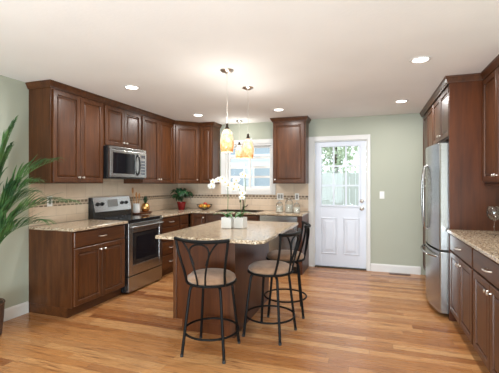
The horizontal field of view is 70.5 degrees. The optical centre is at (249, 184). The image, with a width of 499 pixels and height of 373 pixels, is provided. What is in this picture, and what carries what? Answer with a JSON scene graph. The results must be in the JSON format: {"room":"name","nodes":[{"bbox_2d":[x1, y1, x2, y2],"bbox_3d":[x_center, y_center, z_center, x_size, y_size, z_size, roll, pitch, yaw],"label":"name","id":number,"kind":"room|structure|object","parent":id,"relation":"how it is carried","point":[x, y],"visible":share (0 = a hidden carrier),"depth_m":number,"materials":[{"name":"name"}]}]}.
{"room":"kitchen","nodes":[
{"label":"kitchen","id":0,"kind":"room"},
{"bbox_2d":[0,75,174,308],"bbox_3d":[-2.837,0.143,2.598,0.150,2.440,8.980,0,0,19],"label":"wall","id":1,"kind":"structure","parent":0,"point":[14,94],"depth_m":3.64,"materials":[{"name":"green paint"}]},
{"bbox_2d":[3,301,28,321],"bbox_3d":[-3.258,1.303,1.110,0.016,0.120,5.590,0,0,19],"label":"baseboard","id":2,"kind":"structure","parent":1,"relation":"attached to","point":[12,312],"depth_m":3.62,"materials":[{"name":"white paint"}]},
{"bbox_2d":[29,87,102,182],"bbox_3d":[-2.064,-0.542,4.068,0.356,1.063,0.762,0,0,19],"label":"upper cabinet","id":3,"kind":"object","parent":1,"relation":"attached to","point":[62,124],"visible":0.95,"depth_m":3.83,"materials":[{"name":"brown wood"}]},
{"bbox_2d":[29,179,177,225],"bbox_3d":[-1.855,0.188,5.215,0.012,0.518,3.068,0,0,19],"label":"tile backsplash","id":4,"kind":"structure","parent":1,"relation":"attached to","point":[159,197],"depth_m":4.49,"materials":[{"name":"tile"}]},
{"bbox_2d":[47,196,51,206],"bbox_3d":[-2.261,0.193,3.997,0.008,0.116,0.070,0,0,19],"label":"outlet","id":5,"kind":"object","parent":4,"relation":"attached to","point":[48,204],"visible":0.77,"depth_m":3.99,"materials":[{"name":"white plastic"}]},
{"bbox_2d":[103,103,140,149],"bbox_3d":[-1.817,-0.778,4.788,0.356,0.591,0.756,0,0,19],"label":"upper cabinet","id":6,"kind":"object","parent":1,"relation":"attached to","point":[121,127],"visible":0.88,"depth_m":4.69,"materials":[{"name":"brown wood"}]},
{"bbox_2d":[103,145,145,178],"bbox_3d":[-1.769,-0.277,4.772,0.456,0.408,0.752,0,0,19],"label":"microwave","id":7,"kind":"object","parent":6,"relation":"attached to","point":[118,162],"visible":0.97,"depth_m":4.60,"materials":[{"name":"silver metal"}]},
{"bbox_2d":[124,115,172,183],"bbox_3d":[-1.549,-0.542,5.574,0.356,1.063,0.900,0,0,19],"label":"upper cabinet","id":8,"kind":"object","parent":1,"relation":"attached to","point":[156,135],"visible":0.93,"depth_m":5.47,"materials":[{"name":"brown wood"}]},
{"bbox_2d":[25,79,221,127],"bbox_3d":[-1.486,-1.042,5.086,0.532,0.066,3.237,0,0,30],"label":"crown molding","id":9,"kind":"structure","parent":8,"relation":"attached to","point":[43,83],"depth_m":4.41,"materials":[{"name":"brown wood"}]},
{"bbox_2d":[173,124,199,183],"bbox_3d":[-1.169,-0.542,6.268,0.625,1.063,0.652,0,0,19],"label":"upper cabinet","id":10,"kind":"object","parent":1,"relation":"attached to","point":[186,139],"visible":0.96,"depth_m":6.05,"materials":[{"name":"brown wood"}]},
{"bbox_2d":[0,266,489,372],"bbox_3d":[-0.490,1.413,1.795,5.110,0.100,8.980,0,0,19],"label":"floor","id":11,"kind":"structure","parent":0,"point":[355,321],"depth_m":3.12,"materials":[{"name":"brown wood"}]},
{"bbox_2d":[0,298,5,334],"bbox_3d":[-2.377,1.210,3.128,0.356,0.305,0.356,0,0,19],"label":"basket","id":12,"kind":"object","parent":11,"relation":"on","point":[2,301],"depth_m":3.16,"materials":[{"name":"wicker"}]},
{"bbox_2d":[0,116,80,334],"bbox_3d":[-2.166,0.362,3.119,0.699,2.001,1.108,0,0,42],"label":"potted palm","id":13,"kind":"object","parent":11,"relation":"on","point":[6,224],"visible":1,"depth_m":3.18,"materials":[{"name":"plant"}]},
{"bbox_2d":[29,224,124,317],"bbox_3d":[-1.917,0.922,4.046,0.648,0.882,0.815,0,0,19],"label":"base cabinet","id":14,"kind":"object","parent":11,"relation":"on","point":[71,273],"visible":0.97,"depth_m":3.72,"materials":[{"name":"brown wood"}]},
{"bbox_2d":[28,219,127,231],"bbox_3d":[-1.921,0.464,4.043,0.622,0.030,0.837,0,0,19],"label":"countertop","id":15,"kind":"structure","parent":14,"relation":"on","point":[80,225],"depth_m":3.85,"materials":[{"name":"stone"}]},
{"bbox_2d":[88,196,163,292],"bbox_3d":[-1.631,0.757,4.788,0.685,1.172,0.752,0,0,19],"label":"range","id":16,"kind":"object","parent":11,"relation":"on","point":[143,252],"visible":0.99,"depth_m":4.66,"materials":[{"name":"silver metal"}]},
{"bbox_2d":[93,214,161,221],"bbox_3d":[-1.631,0.453,4.788,0.536,0.016,0.752,0,0,19],"label":"cooktop","id":17,"kind":"object","parent":16,"relation":"in","point":[120,217],"depth_m":4.73,"materials":[{"name":"black glass"}]},
{"bbox_2d":[161,215,178,275],"bbox_3d":[-1.449,0.922,5.414,0.648,0.882,0.533,0,0,19],"label":"base cabinet","id":18,"kind":"object","parent":11,"relation":"on","point":[171,223],"visible":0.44,"depth_m":5.26,"materials":[{"name":"brown wood"}]},
{"bbox_2d":[179,214,187,229],"bbox_3d":[-1.333,0.922,5.817,0.607,0.882,0.300,0,0,19],"label":"base cabinet","id":19,"kind":"object","parent":11,"relation":"on","point":[183,219],"visible":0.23,"depth_m":5.68,"materials":[{"name":"brown wood"}]},
{"bbox_2d":[190,213,206,226],"bbox_3d":[-0.764,0.922,6.138,0.300,0.882,0.636,0,0,19],"label":"base cabinet","id":20,"kind":"object","parent":11,"relation":"on","point":[196,219],"visible":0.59,"depth_m":5.87,"materials":[{"name":"brown wood"}]},
{"bbox_2d":[173,236,240,363],"bbox_3d":[-0.318,0.886,2.891,0.473,0.953,0.501,0,0,17],"label":"bar stool","id":21,"kind":"object","parent":11,"relation":"on","point":[207,278],"visible":1,"depth_m":2.76,"materials":[{"name":"black metal"}]},
{"bbox_2d":[173,240,268,337],"bbox_3d":[-0.259,0.922,3.773,0.667,0.882,1.147,0,0,19],"label":"kitchen island","id":22,"kind":"object","parent":11,"relation":"on","point":[240,256],"visible":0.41,"depth_m":3.27,"materials":[{"name":"brown wood"}]},
{"bbox_2d":[155,220,297,244],"bbox_3d":[-0.127,0.464,3.629,0.990,0.030,1.455,0,0,19],"label":"island countertop","id":23,"kind":"structure","parent":22,"relation":"on","point":[256,232],"depth_m":3.29,"materials":[{"name":"stone"}]},
{"bbox_2d":[207,176,233,228],"bbox_3d":[-0.283,0.178,3.627,0.297,0.542,0.195,0,0,13],"label":"potted orchid","id":24,"kind":"object","parent":23,"relation":"on","point":[227,222],"visible":1,"depth_m":3.61,"materials":[{"name":"white plant"}]},
{"bbox_2d":[230,171,251,228],"bbox_3d":[-0.108,0.159,3.659,0.195,0.581,0.248,0,0,-24],"label":"potted orchid","id":25,"kind":"object","parent":23,"relation":"on","point":[240,222],"visible":1,"depth_m":3.60,"materials":[{"name":"white plant"}]},
{"bbox_2d":[207,214,259,222],"bbox_3d":[-0.187,0.922,5.941,0.915,0.882,0.636,0,0,19],"label":"base cabinet","id":26,"kind":"object","parent":11,"relation":"on","point":[210,217],"visible":0.05,"depth_m":5.72,"materials":[{"name":"brown wood"}]},
{"bbox_2d":[135,208,308,217],"bbox_3d":[-0.419,0.464,5.559,2.482,0.030,1.485,0,0,19],"label":"countertop","id":27,"kind":"structure","parent":26,"relation":"on","point":[169,212],"depth_m":5.62,"materials":[{"name":"stone"}]},
{"bbox_2d":[133,211,151,213],"bbox_3d":[-1.638,0.436,5.407,0.240,0.026,0.375,0,0,19],"label":"wooden tray","id":28,"kind":"object","parent":27,"relation":"on","point":[141,212],"visible":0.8,"depth_m":5.33,"materials":[{"name":"brown wood"}]},
{"bbox_2d":[133,203,139,212],"bbox_3d":[-1.706,0.358,5.330,0.108,0.140,0.108,0,0,19],"label":"utensil crock","id":29,"kind":"object","parent":28,"relation":"on","point":[136,207],"visible":0.96,"depth_m":5.29,"materials":[{"name":"white ceramic"}]},
{"bbox_2d":[141,196,149,211],"bbox_3d":[-1.621,0.298,5.501,0.128,0.260,0.126,0,0,19],"label":"ornament","id":30,"kind":"object","parent":28,"relation":"on","point":[145,207],"visible":1,"depth_m":5.46,"materials":[{"name":"gold metal"}]},
{"bbox_2d":[170,188,192,209],"bbox_3d":[-1.199,0.255,6.222,0.433,0.388,0.454,0,0,19],"label":"potted plant","id":31,"kind":"object","parent":27,"relation":"on","point":[181,205],"visible":1,"depth_m":6.18,"materials":[{"name":"green plant"}]},
{"bbox_2d":[218,209,263,211],"bbox_3d":[-0.162,0.535,5.921,0.724,0.185,0.404,0,0,19],"label":"sink","id":32,"kind":"object","parent":27,"relation":"in","point":[224,210],"visible":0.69,"depth_m":6.05,"materials":[{"name":"brown metal"}]},
{"bbox_2d":[276,200,282,211],"bbox_3d":[0.480,0.353,5.649,0.112,0.191,0.112,0,0,19],"label":"glass canister","id":33,"kind":"object","parent":27,"relation":"on","point":[278,208],"visible":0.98,"depth_m":5.61,"materials":[{"name":"white"}]},
{"bbox_2d":[285,198,292,212],"bbox_3d":[0.631,0.331,5.629,0.124,0.236,0.124,0,0,19],"label":"glass canister","id":34,"kind":"object","parent":27,"relation":"on","point":[288,207],"visible":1,"depth_m":5.59,"materials":[{"name":"white"}]},
{"bbox_2d":[293,202,299,212],"bbox_3d":[0.740,0.358,5.528,0.104,0.181,0.104,0,0,19],"label":"glass canister","id":35,"kind":"object","parent":27,"relation":"on","point":[295,209],"visible":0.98,"depth_m":5.50,"materials":[{"name":"white"}]},
{"bbox_2d":[242,228,300,345],"bbox_3d":[0.206,0.886,3.224,0.501,0.953,0.473,0,0,29],"label":"bar stool","id":36,"kind":"object","parent":11,"relation":"on","point":[264,268],"visible":1,"depth_m":3.12,"materials":[{"name":"black metal"}]},
{"bbox_2d":[260,213,308,274],"bbox_3d":[0.563,0.922,5.668,0.672,0.882,0.646,0,0,19],"label":"dishwasher","id":37,"kind":"object","parent":11,"relation":"on","point":[274,243],"depth_m":5.40,"materials":[{"name":"silver metal"}]},
{"bbox_2d":[264,221,310,318],"bbox_3d":[0.404,0.886,3.777,0.501,0.953,0.473,0,0,5],"label":"bar stool","id":38,"kind":"object","parent":11,"relation":"on","point":[285,254],"visible":0.88,"depth_m":3.63,"materials":[{"name":"black metal"}]},
{"bbox_2d":[389,272,410,275],"bbox_3d":[2.272,1.359,5.342,0.300,0.007,0.100,0,0,19],"label":"floor vent","id":39,"kind":"object","parent":11,"relation":"in","point":[389,272],"visible":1,"depth_m":5.31,"materials":[{"name":"brown metal"}]},
{"bbox_2d":[423,102,434,271],"bbox_3d":[2.731,0.144,4.781,0.643,2.437,0.905,0,0,19],"label":"pantry cabinet","id":40,"kind":"object","parent":11,"relation":"on","point":[428,117],"visible":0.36,"depth_m":5.06,"materials":[{"name":"brown wood"}]},
{"bbox_2d":[420,141,448,313],"bbox_3d":[2.339,0.460,3.932,0.780,1.806,0.895,0,0,19],"label":"refrigerator","id":41,"kind":"object","parent":11,"relation":"on","point":[437,155],"visible":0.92,"depth_m":3.68,"materials":[{"name":"grey metal"}]},
{"bbox_2d":[450,234,475,344],"bbox_3d":[2.128,0.922,3.032,0.652,0.882,0.828,0,0,19],"label":"base cabinet","id":42,"kind":"object","parent":11,"relation":"on","point":[461,255],"visible":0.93,"depth_m":3.04,"materials":[{"name":"brown wood"}]},
{"bbox_2d":[449,80,498,320],"bbox_3d":[2.287,0.144,3.436,0.613,2.437,0.019,0,0,19],"label":"end panel","id":43,"kind":"object","parent":11,"relation":"on","point":[469,197],"visible":0.48,"depth_m":3.47,"materials":[{"name":"brown wood"}]},
{"bbox_2d":[473,249,498,372],"bbox_3d":[1.859,0.922,2.247,0.652,0.882,0.828,0,0,19],"label":"base cabinet","id":44,"kind":"object","parent":11,"relation":"on","point":[486,275],"visible":0.99,"depth_m":2.40,"materials":[{"name":"brown wood"}]},
{"bbox_2d":[447,229,498,263],"bbox_3d":[2.002,0.464,2.630,0.630,0.030,1.683,0,0,19],"label":"countertop","id":45,"kind":"structure","parent":44,"relation":"on","point":[486,244],"depth_m":2.82,"materials":[{"name":"stone"}]},
{"bbox_2d":[486,206,498,234],"bbox_3d":[2.180,0.324,3.143,0.120,0.250,0.120,0,0,19],"label":"wine glass","id":46,"kind":"object","parent":45,"relation":"on","point":[488,207],"visible":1,"depth_m":3.14,"materials":[{"name":"clear glass"}]},
{"bbox_2d":[0,0,498,124],"bbox_3d":[-0.490,-1.127,1.795,5.110,0.100,8.980,0,0,19],"label":"ceiling","id":47,"kind":"structure","parent":0,"point":[314,59],"depth_m":2.88,"materials":[{"name":"paint"}]},
{"bbox_2d":[123,85,139,89],"bbox_3d":[-1.303,-1.073,3.913,0.180,0.006,0.180,0,0,19],"label":"recessed light","id":48,"kind":"object","parent":47,"relation":"in","point":[132,87],"visible":1,"depth_m":3.91,"materials":[{"name":"white paint"}]},
{"bbox_2d":[220,68,233,151],"bbox_3d":[-0.212,-0.691,3.328,0.132,0.772,0.132,0,0,19],"label":"pendant light","id":49,"kind":"object","parent":47,"relation":"hanging from","point":[226,140],"visible":1,"depth_m":3.28,"materials":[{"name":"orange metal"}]},
{"bbox_2d":[235,120,242,157],"bbox_3d":[-0.174,-0.763,5.978,0.132,0.628,0.132,0,0,19],"label":"pendant light","id":50,"kind":"object","parent":47,"relation":"hanging from","point":[238,153],"visible":0.93,"depth_m":5.93,"materials":[{"name":"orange glass"}]},
{"bbox_2d":[242,86,253,157],"bbox_3d":[-0.017,-0.685,3.927,0.132,0.784,0.132,0,0,19],"label":"pendant light","id":51,"kind":"object","parent":47,"relation":"hanging from","point":[248,148],"visible":1,"depth_m":3.88,"materials":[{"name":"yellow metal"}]},
{"bbox_2d":[272,108,284,110],"bbox_3d":[0.420,-1.073,5.088,0.180,0.006,0.180,0,0,19],"label":"recessed light","id":52,"kind":"object","parent":47,"relation":"in","point":[276,109],"visible":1,"depth_m":5.06,"materials":[{"name":"white paint"}]},
{"bbox_2d":[394,99,408,102],"bbox_3d":[1.965,-1.073,4.570,0.180,0.006,0.180,0,0,19],"label":"recessed light","id":53,"kind":"object","parent":47,"relation":"in","point":[403,100],"visible":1,"depth_m":4.57,"materials":[{"name":"white paint"}]},
{"bbox_2d":[409,56,431,63],"bbox_3d":[1.476,-1.073,3.046,0.180,0.006,0.180,0,0,19],"label":"recessed light","id":54,"kind":"object","parent":47,"relation":"in","point":[421,59],"visible":1,"depth_m":3.03,"materials":[{"name":"white paint"}]},
{"bbox_2d":[188,113,425,274],"bbox_3d":[0.939,0.143,5.973,4.810,2.440,0.150,0,0,19],"label":"wall","id":55,"kind":"structure","parent":0,"point":[396,141],"depth_m":5.47,"materials":[{"name":"green paint"}]},
{"bbox_2d":[200,126,219,183],"bbox_3d":[-0.709,-0.542,6.267,0.248,1.063,0.356,0,0,19],"label":"upper cabinet","id":56,"kind":"object","parent":55,"relation":"attached to","point":[209,135],"visible":0.85,"depth_m":6.14,"materials":[{"name":"brown wood"}]},
{"bbox_2d":[178,182,307,210],"bbox_3d":[-0.183,0.205,6.271,2.470,0.484,0.012,0,0,19],"label":"tile backsplash","id":57,"kind":"structure","parent":55,"relation":"attached to","point":[201,193],"depth_m":6.25,"materials":[{"name":"tile"}]},
{"bbox_2d":[277,193,283,199],"bbox_3d":[0.525,0.208,6.018,0.116,0.116,0.008,0,0,19],"label":"outlet","id":58,"kind":"object","parent":57,"relation":"attached to","point":[280,196],"visible":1,"depth_m":6.01,"materials":[{"name":"white plastic"}]},
{"bbox_2d":[221,139,275,194],"bbox_3d":[-0.013,-0.302,6.272,1.015,0.960,0.140,0,0,19],"label":"window","id":59,"kind":"structure","parent":55,"relation":"in","point":[226,167],"depth_m":6.25,"materials":[{"name":"white paint"}]},
{"bbox_2d":[273,121,308,183],"bbox_3d":[0.673,-0.542,5.782,0.535,1.063,0.334,0,0,19],"label":"upper cabinet","id":60,"kind":"object","parent":55,"relation":"attached to","point":[291,138],"visible":0.94,"depth_m":5.66,"materials":[{"name":"brown wood"}]},
{"bbox_2d":[270,116,310,123],"bbox_3d":[0.678,-1.042,5.797,0.615,0.066,0.345,0,0,19],"label":"crown molding","id":61,"kind":"structure","parent":60,"relation":"attached to","point":[296,118],"depth_m":5.65,"materials":[{"name":"brown wood"}]},
{"bbox_2d":[308,134,369,270],"bbox_3d":[1.462,0.288,5.772,0.977,2.150,0.150,0,0,19],"label":"trim","id":62,"kind":"structure","parent":55,"relation":"attached to","point":[366,137],"depth_m":5.80,"materials":[{"name":"white paint"}]},
{"bbox_2d":[315,141,365,268],"bbox_3d":[1.459,0.325,5.720,0.816,2.032,0.120,0,0,19],"label":"door","id":63,"kind":"structure","parent":55,"relation":"in","point":[340,230],"depth_m":5.72,"materials":[{"name":"white paint"}]},
{"bbox_2d":[315,265,365,270],"bbox_3d":[1.482,1.355,5.768,0.808,0.016,0.145,0,0,19],"label":"threshold","id":64,"kind":"object","parent":55,"relation":"attached to","point":[315,265],"depth_m":5.71,"materials":[{"name":"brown metal"}]},
{"bbox_2d":[380,191,383,198],"bbox_3d":[2.066,0.168,5.502,0.070,0.116,0.010,0,0,19],"label":"light switch","id":65,"kind":"object","parent":55,"relation":"attached to","point":[381,192],"visible":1,"depth_m":5.50,"materials":[{"name":"white plastic"}]},
{"bbox_2d":[371,263,420,274],"bbox_3d":[2.245,1.303,5.438,0.714,0.120,0.016,0,0,19],"label":"baseboard","id":66,"kind":"structure","parent":55,"relation":"attached to","point":[403,269],"depth_m":5.42,"materials":[{"name":"white paint"}]},
{"label":"outside","id":67,"kind":"structure","parent":0,"visible":0},
{"bbox_3d":[2.971,1.513,14.859,24.000,0.100,17.960,0,0,19],"label":"ground","id":68,"kind":"structure","parent":67,"visible":0},
{"bbox_2d":[231,148,269,185],"bbox_3d":[-0.679,-2.137,14.078,6.200,7.200,6.000,0,0,19],"label":"neighbor house","id":69,"kind":"structure","parent":68,"relation":"on","point":[257,151],"depth_m":11.09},
{"bbox_2d":[322,172,358,204],"bbox_3d":[3.290,0.578,8.841,5.100,1.770,0.060,0,0,19],"label":"fence","id":70,"kind":"object","parent":68,"relation":"on","point":[327,178],"visible":0.06,"depth_m":9.13,"materials":[{"name":"white wood"}]},
{"bbox_2d":[322,146,358,172],"bbox_3d":[2.713,-0.707,11.344,1.917,4.348,1.968,0,0,19],"label":"tree","id":71,"kind":"object","parent":68,"relation":"on","point":[329,150],"visible":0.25,"depth_m":11.05,"materials":[{"name":"green plant"}]},
{"bbox_3d":[1.856,0.143,0.992,0.150,2.440,8.980,0,0,19],"label":"wall","id":72,"kind":"structure","parent":0,"visible":0},
{"bbox_2d":[433,84,448,144],"bbox_3d":[2.430,-0.775,3.901,0.643,0.597,0.945,0,0,19],"label":"upper cabinet","id":73,"kind":"object","parent":72,"relation":"attached to","point":[441,105],"visible":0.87,"depth_m":3.94,"materials":[{"name":"brown wood"}]},
{"bbox_2d":[482,67,498,185],"bbox_3d":[2.267,-0.529,2.991,0.363,1.090,0.830,0,0,19],"label":"upper cabinet","id":74,"kind":"object","parent":72,"relation":"attached to","point":[490,85],"visible":0.98,"depth_m":3.19,"materials":[{"name":"brown wood"}]},
{"bbox_2d":[420,54,498,116],"bbox_3d":[2.223,-1.042,3.940,0.464,0.066,2.845,0,0,6],"label":"crown molding","id":75,"kind":"structure","parent":74,"relation":"attached to","point":[494,64],"depth_m":3.47,"materials":[{"name":"brown wood"}]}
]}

